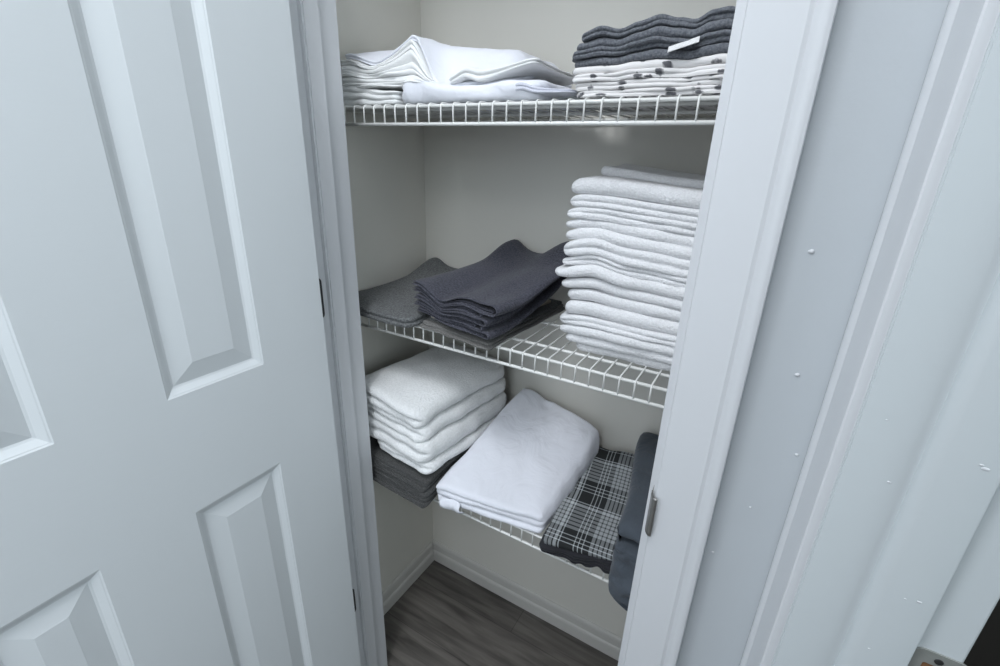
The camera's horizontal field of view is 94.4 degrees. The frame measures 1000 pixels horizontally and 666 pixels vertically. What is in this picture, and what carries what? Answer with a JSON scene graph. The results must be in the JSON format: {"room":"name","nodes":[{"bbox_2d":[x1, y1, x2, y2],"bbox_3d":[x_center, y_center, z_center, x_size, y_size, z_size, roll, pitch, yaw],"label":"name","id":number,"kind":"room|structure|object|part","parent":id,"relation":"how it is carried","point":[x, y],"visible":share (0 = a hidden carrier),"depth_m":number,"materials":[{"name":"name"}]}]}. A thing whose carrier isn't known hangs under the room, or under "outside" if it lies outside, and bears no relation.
{"room":"linen closet","nodes":[
{"label":"linen closet","id":0,"kind":"room"},
{"bbox_2d":[336,0,432,591],"bbox_3d":[-0.334,-0.430,1.063,0.100,2.740,0.374,13,24,28],"label":"wall","id":1,"kind":"structure","parent":0,"point":[386,163],"depth_m":1.13,"materials":[{"name":"white paint"}]},
{"bbox_2d":[382,542,433,614],"bbox_3d":[-0.332,0.827,1.501,0.014,0.079,0.360,13,24,28],"label":"baseboard","id":2,"kind":"structure","parent":1,"relation":"attached to","point":[420,563],"depth_m":1.53,"materials":[{"name":"grey paint"}]},
{"bbox_2d":[412,239,568,316],"bbox_3d":[0.010,-0.131,0.949,0.232,0.106,0.306,19,27,38],"label":"towel","id":3,"kind":"object","parent":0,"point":[512,275],"visible":0.89,"depth_m":0.93,"materials":[{"name":"grey fabric"}]},
{"bbox_2d":[417,277,566,339],"bbox_3d":[0.008,-0.098,0.964,0.202,0.108,0.308,19,27,38],"label":"towel","id":4,"kind":"object","parent":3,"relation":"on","point":[502,328],"visible":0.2,"depth_m":0.88,"materials":[{"name":"grey fabric"}]},
{"bbox_2d":[414,287,547,330],"bbox_3d":[0.001,-0.109,0.967,0.192,0.105,0.306,19,27,38],"label":"towel","id":5,"kind":"object","parent":4,"relation":"on","point":[419,302],"visible":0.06,"depth_m":0.87,"materials":[{"name":"grey fabric"}]},
{"bbox_2d":[414,281,554,326],"bbox_3d":[0.003,-0.115,0.960,0.202,0.104,0.306,19,27,38],"label":"towel","id":6,"kind":"object","parent":5,"relation":"on","point":[485,321],"visible":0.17,"depth_m":0.85,"materials":[{"name":"grey fabric"}]},
{"bbox_2d":[413,286,485,316],"bbox_3d":[-0.004,-0.127,0.965,0.190,0.103,0.305,19,27,38],"label":"towel","id":7,"kind":"object","parent":6,"relation":"on","point":[462,308],"visible":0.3,"depth_m":0.87,"materials":[{"name":"grey fabric"}]},
{"bbox_2d":[384,560,617,665],"bbox_3d":[-0.578,1.383,0.189,3.800,0.050,3.320,13,24,28],"label":"floor","id":8,"kind":"structure","parent":0,"point":[444,618],"depth_m":1.41,"materials":[{"name":"grey wood"}]},
{"bbox_2d":[420,0,736,637],"bbox_3d":[0.217,-0.396,1.021,1.102,2.740,0.100,13,24,28],"label":"wall","id":9,"kind":"structure","parent":0,"point":[487,187],"depth_m":1.10,"materials":[{"name":"white paint"}]},
{"bbox_2d":[360,305,669,408],"bbox_3d":[0.098,0.000,0.976,0.894,0.037,0.316,13,24,28],"label":"wire shelf","id":10,"kind":"object","parent":9,"relation":"attached to","point":[635,382],"visible":0.36,"depth_m":0.82,"materials":[{"name":"white metal"}]},
{"bbox_2d":[358,257,457,327],"bbox_3d":[-0.185,-0.108,1.099,0.239,0.068,0.340,15,24,31],"label":"towel","id":11,"kind":"object","parent":10,"relation":"on","point":[392,303],"visible":0.46,"depth_m":1.03,"materials":[{"name":"grey fabric"}]},
{"bbox_2d":[420,307,564,350],"bbox_3d":[-0.005,-0.033,1.001,0.182,0.015,0.304,15,24,31],"label":"cloth","id":12,"kind":"object","parent":10,"relation":"on","point":[445,333],"visible":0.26,"depth_m":0.90,"materials":[{"name":"grey fabric"}]},
{"bbox_2d":[423,304,563,345],"bbox_3d":[-0.005,-0.040,1.003,0.176,0.013,0.300,15,24,31],"label":"cloth","id":13,"kind":"object","parent":12,"relation":"on","point":[468,336],"visible":0.22,"depth_m":0.90,"materials":[{"name":"grey fabric"}]},
{"bbox_2d":[429,298,561,338],"bbox_3d":[-0.001,-0.049,1.008,0.170,0.012,0.284,15,24,31],"label":"cloth","id":14,"kind":"object","parent":13,"relation":"on","point":[554,303],"visible":0.12,"depth_m":1.00,"materials":[{"name":"grey fabric"}]},
{"bbox_2d":[431,299,550,317],"bbox_3d":[-0.011,-0.053,0.999,0.142,0.010,0.263,15,24,31],"label":"cloth","id":15,"kind":"object","parent":14,"relation":"on","point":[548,301],"visible":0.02,"depth_m":1.04,"materials":[{"name":"grey fabric"}]},
{"bbox_3d":[0.021,0.032,0.849,0.894,0.005,0.006,13,24,28],"label":"rail","id":16,"kind":"part","parent":10,"relation":"part of","materials":[{"name":"white plastic"}]},
{"bbox_3d":[0.111,-0.019,0.991,0.894,0.005,0.006,13,24,28],"label":"support rail","id":17,"kind":"part","parent":10,"relation":"part of","materials":[{"name":"white metal"}]},
{"bbox_3d":[0.049,0.016,0.892,0.894,0.005,0.006,13,24,28],"label":"support rail","id":18,"kind":"part","parent":10,"relation":"part of","materials":[{"name":"white plastic"}]},
{"bbox_2d":[576,343,670,370],"bbox_3d":[0.332,0.022,0.864,0.321,0.019,0.238,13,24,28],"label":"towel","id":19,"kind":"object","parent":10,"relation":"on","point":[630,358],"visible":0.04,"depth_m":0.80,"materials":[{"name":"white fabric"}]},
{"bbox_2d":[566,333,672,364],"bbox_3d":[0.322,0.006,0.859,0.343,0.021,0.248,13,24,28],"label":"towel","id":20,"kind":"object","parent":19,"relation":"on","point":[590,341],"visible":0.06,"depth_m":0.79,"materials":[{"name":"white fabric"}]},
{"bbox_2d":[560,323,674,356],"bbox_3d":[0.314,-0.011,0.855,0.357,0.022,0.258,13,24,28],"label":"towel","id":21,"kind":"object","parent":20,"relation":"on","point":[667,350],"visible":0.1,"depth_m":0.78,"materials":[{"name":"white fabric"}]},
{"bbox_2d":[560,310,676,346],"bbox_3d":[0.314,-0.028,0.850,0.356,0.024,0.254,13,24,28],"label":"towel","id":22,"kind":"object","parent":21,"relation":"on","point":[637,333],"visible":0.08,"depth_m":0.78,"materials":[{"name":"white fabric"}]},
{"bbox_2d":[565,299,678,335],"bbox_3d":[0.319,-0.048,0.842,0.351,0.033,0.251,13,24,28],"label":"towel","id":23,"kind":"object","parent":22,"relation":"on","point":[586,307],"visible":0.13,"depth_m":0.77,"materials":[{"name":"white fabric"}]},
{"bbox_2d":[568,288,680,321],"bbox_3d":[0.318,-0.069,0.835,0.351,0.033,0.254,13,24,28],"label":"towel","id":24,"kind":"object","parent":23,"relation":"on","point":[590,294],"visible":0.08,"depth_m":0.77,"materials":[{"name":"white fabric"}]},
{"bbox_2d":[562,277,682,309],"bbox_3d":[0.315,-0.089,0.828,0.360,0.033,0.251,13,24,28],"label":"towel","id":25,"kind":"object","parent":24,"relation":"on","point":[571,282],"visible":0.07,"depth_m":0.76,"materials":[{"name":"white fabric"}]},
{"bbox_2d":[555,264,684,299],"bbox_3d":[0.308,-0.108,0.822,0.369,0.039,0.258,13,24,28],"label":"towel","id":26,"kind":"object","parent":25,"relation":"on","point":[583,270],"visible":0.14,"depth_m":0.75,"materials":[{"name":"white fabric"}]},
{"bbox_2d":[562,255,686,287],"bbox_3d":[0.319,-0.125,0.815,0.357,0.034,0.250,13,24,28],"label":"towel","id":27,"kind":"object","parent":26,"relation":"on","point":[675,281],"visible":0.2,"depth_m":0.75,"materials":[{"name":"white fabric"}]},
{"bbox_2d":[564,238,689,277],"bbox_3d":[0.317,-0.144,0.807,0.354,0.046,0.253,13,24,28],"label":"towel","id":28,"kind":"object","parent":27,"relation":"on","point":[656,262],"visible":0.29,"depth_m":0.73,"materials":[{"name":"white fabric"}]},
{"bbox_2d":[566,228,691,259],"bbox_3d":[0.319,-0.165,0.800,0.357,0.035,0.249,13,24,28],"label":"towel","id":29,"kind":"object","parent":28,"relation":"on","point":[678,251],"visible":0.25,"depth_m":0.73,"materials":[{"name":"white fabric"}]},
{"bbox_2d":[566,218,693,247],"bbox_3d":[0.318,-0.181,0.797,0.358,0.030,0.247,13,24,28],"label":"towel","id":30,"kind":"object","parent":29,"relation":"on","point":[645,233],"visible":0.2,"depth_m":0.72,"materials":[{"name":"white fabric"}]},
{"bbox_2d":[567,207,696,236],"bbox_3d":[0.320,-0.196,0.791,0.355,0.032,0.248,13,24,28],"label":"towel","id":31,"kind":"object","parent":30,"relation":"on","point":[626,218],"visible":0.2,"depth_m":0.72,"materials":[{"name":"white fabric"}]},
{"bbox_2d":[570,194,698,222],"bbox_3d":[0.319,-0.215,0.784,0.351,0.033,0.248,13,24,28],"label":"towel","id":32,"kind":"object","parent":31,"relation":"on","point":[641,207],"visible":0.28,"depth_m":0.71,"materials":[{"name":"white fabric"}]},
{"bbox_2d":[571,175,702,208],"bbox_3d":[0.320,-0.236,0.776,0.353,0.040,0.246,13,24,28],"label":"towel","id":33,"kind":"object","parent":32,"relation":"on","point":[624,187],"visible":0.41,"depth_m":0.71,"materials":[{"name":"white fabric"}]},
{"bbox_2d":[601,164,704,187],"bbox_3d":[0.339,-0.269,0.802,0.302,0.036,0.138,13,24,28],"label":"towel","id":34,"kind":"object","parent":33,"relation":"on","point":[623,170],"visible":0.4,"depth_m":0.79,"materials":[{"name":"white fabric"}]},
{"bbox_2d":[433,498,608,582],"bbox_3d":[0.085,0.368,1.115,0.894,0.037,0.316,13,24,28],"label":"wire shelf","id":35,"kind":"object","parent":9,"relation":"attached to","point":[533,534],"visible":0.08,"depth_m":0.96,"materials":[{"name":"white metal"}]},
{"bbox_2d":[372,469,436,501],"bbox_3d":[-0.178,0.290,1.207,0.265,0.030,0.331,15,24,31],"label":"cloth","id":36,"kind":"object","parent":35,"relation":"on","point":[375,473],"visible":0.09,"depth_m":1.04,"materials":[{"name":"fabric"}]},
{"bbox_2d":[372,464,453,497],"bbox_3d":[-0.177,0.278,1.199,0.267,0.029,0.330,15,24,31],"label":"cloth","id":37,"kind":"object","parent":36,"relation":"on","point":[428,492],"visible":0.08,"depth_m":1.04,"materials":[{"name":"fabric"}]},
{"bbox_2d":[372,454,463,491],"bbox_3d":[-0.179,0.265,1.195,0.262,0.028,0.329,15,24,31],"label":"cloth","id":38,"kind":"object","parent":37,"relation":"on","point":[411,483],"visible":0.1,"depth_m":1.04,"materials":[{"name":"fabric"}]},
{"bbox_2d":[370,436,469,486],"bbox_3d":[-0.176,0.251,1.193,0.270,0.027,0.332,15,24,31],"label":"cloth","id":39,"kind":"object","parent":38,"relation":"on","point":[382,457],"visible":0.15,"depth_m":1.05,"materials":[{"name":"fabric"}]},
{"bbox_2d":[378,416,496,474],"bbox_3d":[-0.132,0.235,1.161,0.188,0.034,0.322,16,25,33],"label":"bath towel","id":40,"kind":"object","parent":39,"relation":"on","point":[466,442],"visible":0.23,"depth_m":1.05,"materials":[{"name":"white fabric"}]},
{"bbox_2d":[368,392,506,462],"bbox_3d":[-0.156,0.191,1.156,0.237,0.062,0.324,16,25,33],"label":"bath towel","id":41,"kind":"object","parent":40,"relation":"on","point":[450,434],"visible":0.3,"depth_m":1.04,"materials":[{"name":"white fabric"}]},
{"bbox_2d":[367,377,505,442],"bbox_3d":[-0.158,0.144,1.145,0.233,0.059,0.322,16,25,33],"label":"bath towel","id":42,"kind":"object","parent":41,"relation":"on","point":[456,411],"visible":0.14,"depth_m":1.04,"materials":[{"name":"white fabric"}]},
{"bbox_2d":[365,342,503,428],"bbox_3d":[-0.163,0.108,1.126,0.237,0.072,0.329,16,25,33],"label":"bath towel","id":43,"kind":"object","parent":42,"relation":"on","point":[413,390],"visible":0.89,"depth_m":1.05,"materials":[{"name":"white fabric"}]},
{"bbox_2d":[373,474,437,507],"bbox_3d":[-0.181,0.303,1.210,0.267,0.031,0.331,15,24,31],"label":"cloth","id":44,"kind":"object","parent":35,"relation":"on","point":[382,482],"visible":0.13,"depth_m":1.05,"materials":[{"name":"fabric"}]},
{"bbox_2d":[436,388,598,532],"bbox_3d":[0.049,0.291,1.059,0.249,0.173,0.344,16,25,33],"label":"towel","id":45,"kind":"object","parent":35,"relation":"on","point":[535,451],"visible":0.98,"depth_m":1.03,"materials":[{"name":"fabric"}]},
{"bbox_3d":[0.009,0.400,0.988,0.894,0.005,0.006,13,24,28],"label":"rail","id":46,"kind":"part","parent":35,"relation":"part of","materials":[{"name":"white plastic"}]},
{"bbox_2d":[539,527,611,573],"bbox_3d":[0.209,0.375,1.005,0.154,0.060,0.330,12,23,24],"label":"cloth","id":47,"kind":"object","parent":35,"relation":"on","point":[573,557],"visible":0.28,"depth_m":0.88,"materials":[{"name":"fabric"}]},
{"bbox_2d":[543,446,633,560],"bbox_3d":[0.214,0.352,0.999,0.144,0.056,0.315,12,23,24],"label":"plaid cloth","id":48,"kind":"object","parent":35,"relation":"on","point":[586,522],"visible":0.7,"depth_m":0.97,"materials":[{"name":"multicoloured fabric"}]},
{"bbox_2d":[608,432,658,610],"bbox_3d":[0.340,0.392,0.915,0.234,0.223,0.364,13,24,28],"label":"blanket","id":49,"kind":"object","parent":35,"relation":"on","point":[626,546],"visible":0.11,"depth_m":0.81,"materials":[{"name":"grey fabric"}]},
{"bbox_2d":[432,539,621,660],"bbox_3d":[0.145,0.865,1.445,0.902,0.079,0.014,13,24,28],"label":"baseboard","id":50,"kind":"structure","parent":9,"relation":"attached to","point":[592,634],"depth_m":1.47,"materials":[{"name":"grey paint"}]},
{"bbox_2d":[344,94,719,125],"bbox_3d":[0.111,-0.381,0.832,0.894,0.037,0.316,13,24,28],"label":"wire shelf","id":51,"kind":"object","parent":9,"relation":"attached to","point":[431,114],"visible":0.71,"depth_m":0.76,"materials":[{"name":"white metal"}]},
{"bbox_2d":[343,86,457,117],"bbox_3d":[-0.193,-0.485,0.976,0.189,0.038,0.280,13,24,28],"label":"sheet","id":52,"kind":"object","parent":51,"relation":"on","point":[352,95],"visible":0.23,"depth_m":0.86,"materials":[{"name":"white fabric"}]},
{"bbox_2d":[342,80,421,91],"bbox_3d":[-0.150,-0.483,0.930,0.249,0.012,0.248,13,24,28],"label":"sheet","id":53,"kind":"object","parent":52,"relation":"on","point":[389,86],"visible":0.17,"depth_m":0.85,"materials":[{"name":"white fabric"}]},
{"bbox_2d":[342,75,424,83],"bbox_3d":[-0.151,-0.490,0.930,0.244,0.020,0.249,13,24,28],"label":"sheet","id":54,"kind":"object","parent":53,"relation":"on","point":[415,77],"visible":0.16,"depth_m":0.83,"materials":[{"name":"white fabric"}]},
{"bbox_2d":[341,62,433,81],"bbox_3d":[-0.150,-0.498,0.927,0.237,0.036,0.253,13,24,28],"label":"sheet","id":55,"kind":"object","parent":54,"relation":"on","point":[411,68],"visible":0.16,"depth_m":0.81,"materials":[{"name":"white fabric"}]},
{"bbox_2d":[341,49,433,80],"bbox_3d":[-0.152,-0.509,0.924,0.233,0.051,0.246,13,24,28],"label":"sheet","id":56,"kind":"object","parent":55,"relation":"on","point":[409,56],"visible":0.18,"depth_m":0.81,"materials":[{"name":"white fabric"}]},
{"bbox_2d":[340,39,431,76],"bbox_3d":[-0.152,-0.519,0.924,0.226,0.060,0.247,13,24,28],"label":"sheet","id":57,"kind":"object","parent":56,"relation":"on","point":[410,44],"visible":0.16,"depth_m":0.80,"materials":[{"name":"white fabric"}]},
{"bbox_2d":[345,35,571,87],"bbox_3d":[-0.076,-0.497,0.884,0.381,0.091,0.236,13,24,28],"label":"sheet","id":58,"kind":"object","parent":57,"relation":"on","point":[443,61],"visible":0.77,"depth_m":0.80,"materials":[{"name":"fabric"}]},
{"bbox_2d":[402,78,593,113],"bbox_3d":[0.006,-0.440,0.865,0.291,0.044,0.273,13,24,28],"label":"sheet","id":59,"kind":"object","parent":51,"relation":"on","point":[426,92],"visible":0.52,"depth_m":0.76,"materials":[{"name":"fabric"}]},
{"bbox_2d":[449,58,573,85],"bbox_3d":[0.030,-0.439,0.804,0.165,0.030,0.193,13,24,28],"label":"sheet","id":60,"kind":"object","parent":59,"relation":"on","point":[541,70],"visible":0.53,"depth_m":0.74,"materials":[{"name":"white fabric"}]},
{"bbox_3d":[0.032,-0.322,0.712,0.894,0.006,0.006,13,24,28],"label":"lip rail","id":61,"kind":"part","parent":51,"relation":"part of","materials":[{"name":"white plastic"}]},
{"bbox_3d":[0.062,-0.365,0.748,0.894,0.005,0.006,13,24,28],"label":"support rail","id":62,"kind":"part","parent":51,"relation":"part of","materials":[{"name":"white plastic"}]},
{"bbox_3d":[0.035,-0.349,0.704,0.894,0.005,0.006,13,24,28],"label":"rail","id":63,"kind":"part","parent":51,"relation":"part of","materials":[{"name":"white plastic"}]},
{"bbox_3d":[0.124,-0.400,0.847,0.894,0.005,0.006,13,24,28],"label":"support rail","id":64,"kind":"part","parent":51,"relation":"part of","materials":[{"name":"white plastic"}]},
{"bbox_3d":[0.190,-0.438,0.952,0.894,0.005,0.006,13,24,28],"label":"rail","id":65,"kind":"part","parent":51,"relation":"part of","materials":[{"name":"white plastic"}]},
{"bbox_2d":[553,96,617,111],"bbox_3d":[0.127,-0.410,0.816,0.175,0.029,0.223,13,24,28],"label":"grey pillowcase","id":66,"kind":"object","parent":51,"relation":"on","point":[572,97],"visible":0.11,"depth_m":0.72,"materials":[{"name":"fabric"}]},
{"bbox_2d":[515,82,577,96],"bbox_3d":[0.086,-0.380,0.731,0.105,0.018,0.105,13,24,28],"label":"sheet","id":67,"kind":"object","parent":66,"relation":"on","point":[550,92],"visible":0.7,"depth_m":0.69,"materials":[{"name":"fabric"}]},
{"bbox_2d":[577,84,721,110],"bbox_3d":[0.321,-0.345,0.689,0.362,0.012,0.260,13,24,28],"label":"cloth","id":68,"kind":"object","parent":51,"relation":"on","point":[715,89],"visible":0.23,"depth_m":0.63,"materials":[{"name":"white fabric"}]},
{"bbox_2d":[576,74,723,91],"bbox_3d":[0.305,-0.358,0.692,0.332,0.014,0.262,13,24,28],"label":"cloth","id":69,"kind":"object","parent":68,"relation":"on","point":[712,79],"visible":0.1,"depth_m":0.61,"materials":[{"name":"white fabric"}]},
{"bbox_2d":[572,63,724,83],"bbox_3d":[0.262,-0.379,0.711,0.237,0.015,0.256,13,24,28],"label":"cloth","id":70,"kind":"object","parent":69,"relation":"on","point":[656,72],"visible":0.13,"depth_m":0.61,"materials":[{"name":"white fabric"}]},
{"bbox_2d":[572,53,726,75],"bbox_3d":[0.262,-0.390,0.712,0.234,0.015,0.261,13,24,28],"label":"cloth","id":71,"kind":"object","parent":70,"relation":"on","point":[717,58],"visible":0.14,"depth_m":0.61,"materials":[{"name":"white fabric"}]},
{"bbox_2d":[575,43,728,67],"bbox_3d":[0.267,-0.398,0.704,0.255,0.017,0.257,13,24,28],"label":"cloth","id":72,"kind":"object","parent":71,"relation":"on","point":[719,48],"visible":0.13,"depth_m":0.60,"materials":[{"name":"fabric"}]},
{"bbox_2d":[572,29,731,62],"bbox_3d":[0.267,-0.405,0.693,0.259,0.023,0.266,13,24,28],"label":"cloth","id":73,"kind":"object","parent":72,"relation":"on","point":[721,36],"visible":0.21,"depth_m":0.60,"materials":[{"name":"fabric"}]},
{"bbox_2d":[577,18,732,50],"bbox_3d":[0.272,-0.418,0.694,0.257,0.025,0.256,13,24,28],"label":"cloth","id":74,"kind":"object","parent":73,"relation":"on","point":[726,23],"visible":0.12,"depth_m":0.59,"materials":[{"name":"fabric"}]},
{"bbox_2d":[582,6,735,42],"bbox_3d":[0.276,-0.429,0.692,0.243,0.029,0.258,13,24,28],"label":"cloth","id":75,"kind":"object","parent":74,"relation":"on","point":[602,31],"visible":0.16,"depth_m":0.59,"materials":[{"name":"fabric"}]},
{"bbox_2d":[676,0,949,665],"bbox_3d":[-0.562,-0.384,0.919,2.418,2.740,0.119,13,24,28],"label":"wall","id":76,"kind":"structure","parent":0,"point":[879,53],"depth_m":0.43,"materials":[{"name":"grey paint"}]},
{"bbox_2d":[0,0,360,665],"bbox_3d":[-0.471,0.104,0.606,0.043,2.030,0.641,13,23,27],"label":"door","id":77,"kind":"structure","parent":76,"relation":"in","point":[171,490],"depth_m":0.59,"materials":[{"name":"white paint"}]},
{"bbox_2d":[289,0,838,665],"bbox_3d":[-0.026,0.040,0.723,0.714,2.120,0.136,13,24,28],"label":"door frame","id":78,"kind":"structure","parent":76,"relation":"attached to","point":[783,44],"depth_m":0.53,"materials":[{"name":"grey paint"}]},
{"bbox_2d":[645,487,657,536],"bbox_3d":[0.196,0.222,0.598,0.008,0.058,0.051,9,22,19],"label":"strike plate","id":79,"kind":"object","parent":78,"relation":"attached to","point":[653,501],"visible":0.93,"depth_m":0.58,"materials":[{"name":"silver metal"}]},
{"bbox_2d":[963,599,999,665],"bbox_3d":[0.762,0.184,-0.462,1.382,2.740,2.320,13,24,28],"label":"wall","id":80,"kind":"structure","parent":0,"point":[985,651],"depth_m":0.89,"materials":[{"name":"black paint"}]},
{"bbox_3d":[0.073,0.051,-0.175,0.126,2.740,1.262,13,24,28],"label":"wall","id":81,"kind":"structure","parent":0,"visible":0},
{"bbox_2d":[739,0,999,665],"bbox_3d":[0.357,0.169,0.419,0.144,2.120,0.074,13,24,28],"label":"door frame","id":82,"kind":"structure","parent":81,"relation":"attached to","point":[904,556],"depth_m":0.37,"materials":[{"name":"grey paint"}]},
{"bbox_2d":[908,647,966,665],"bbox_3d":[0.390,0.311,0.416,0.038,0.057,0.003,15,24,31],"label":"strike plate","id":83,"kind":"object","parent":82,"relation":"attached to","point":[922,656],"visible":1,"depth_m":0.41,"materials":[{"name":"silver metal"}]}
]}

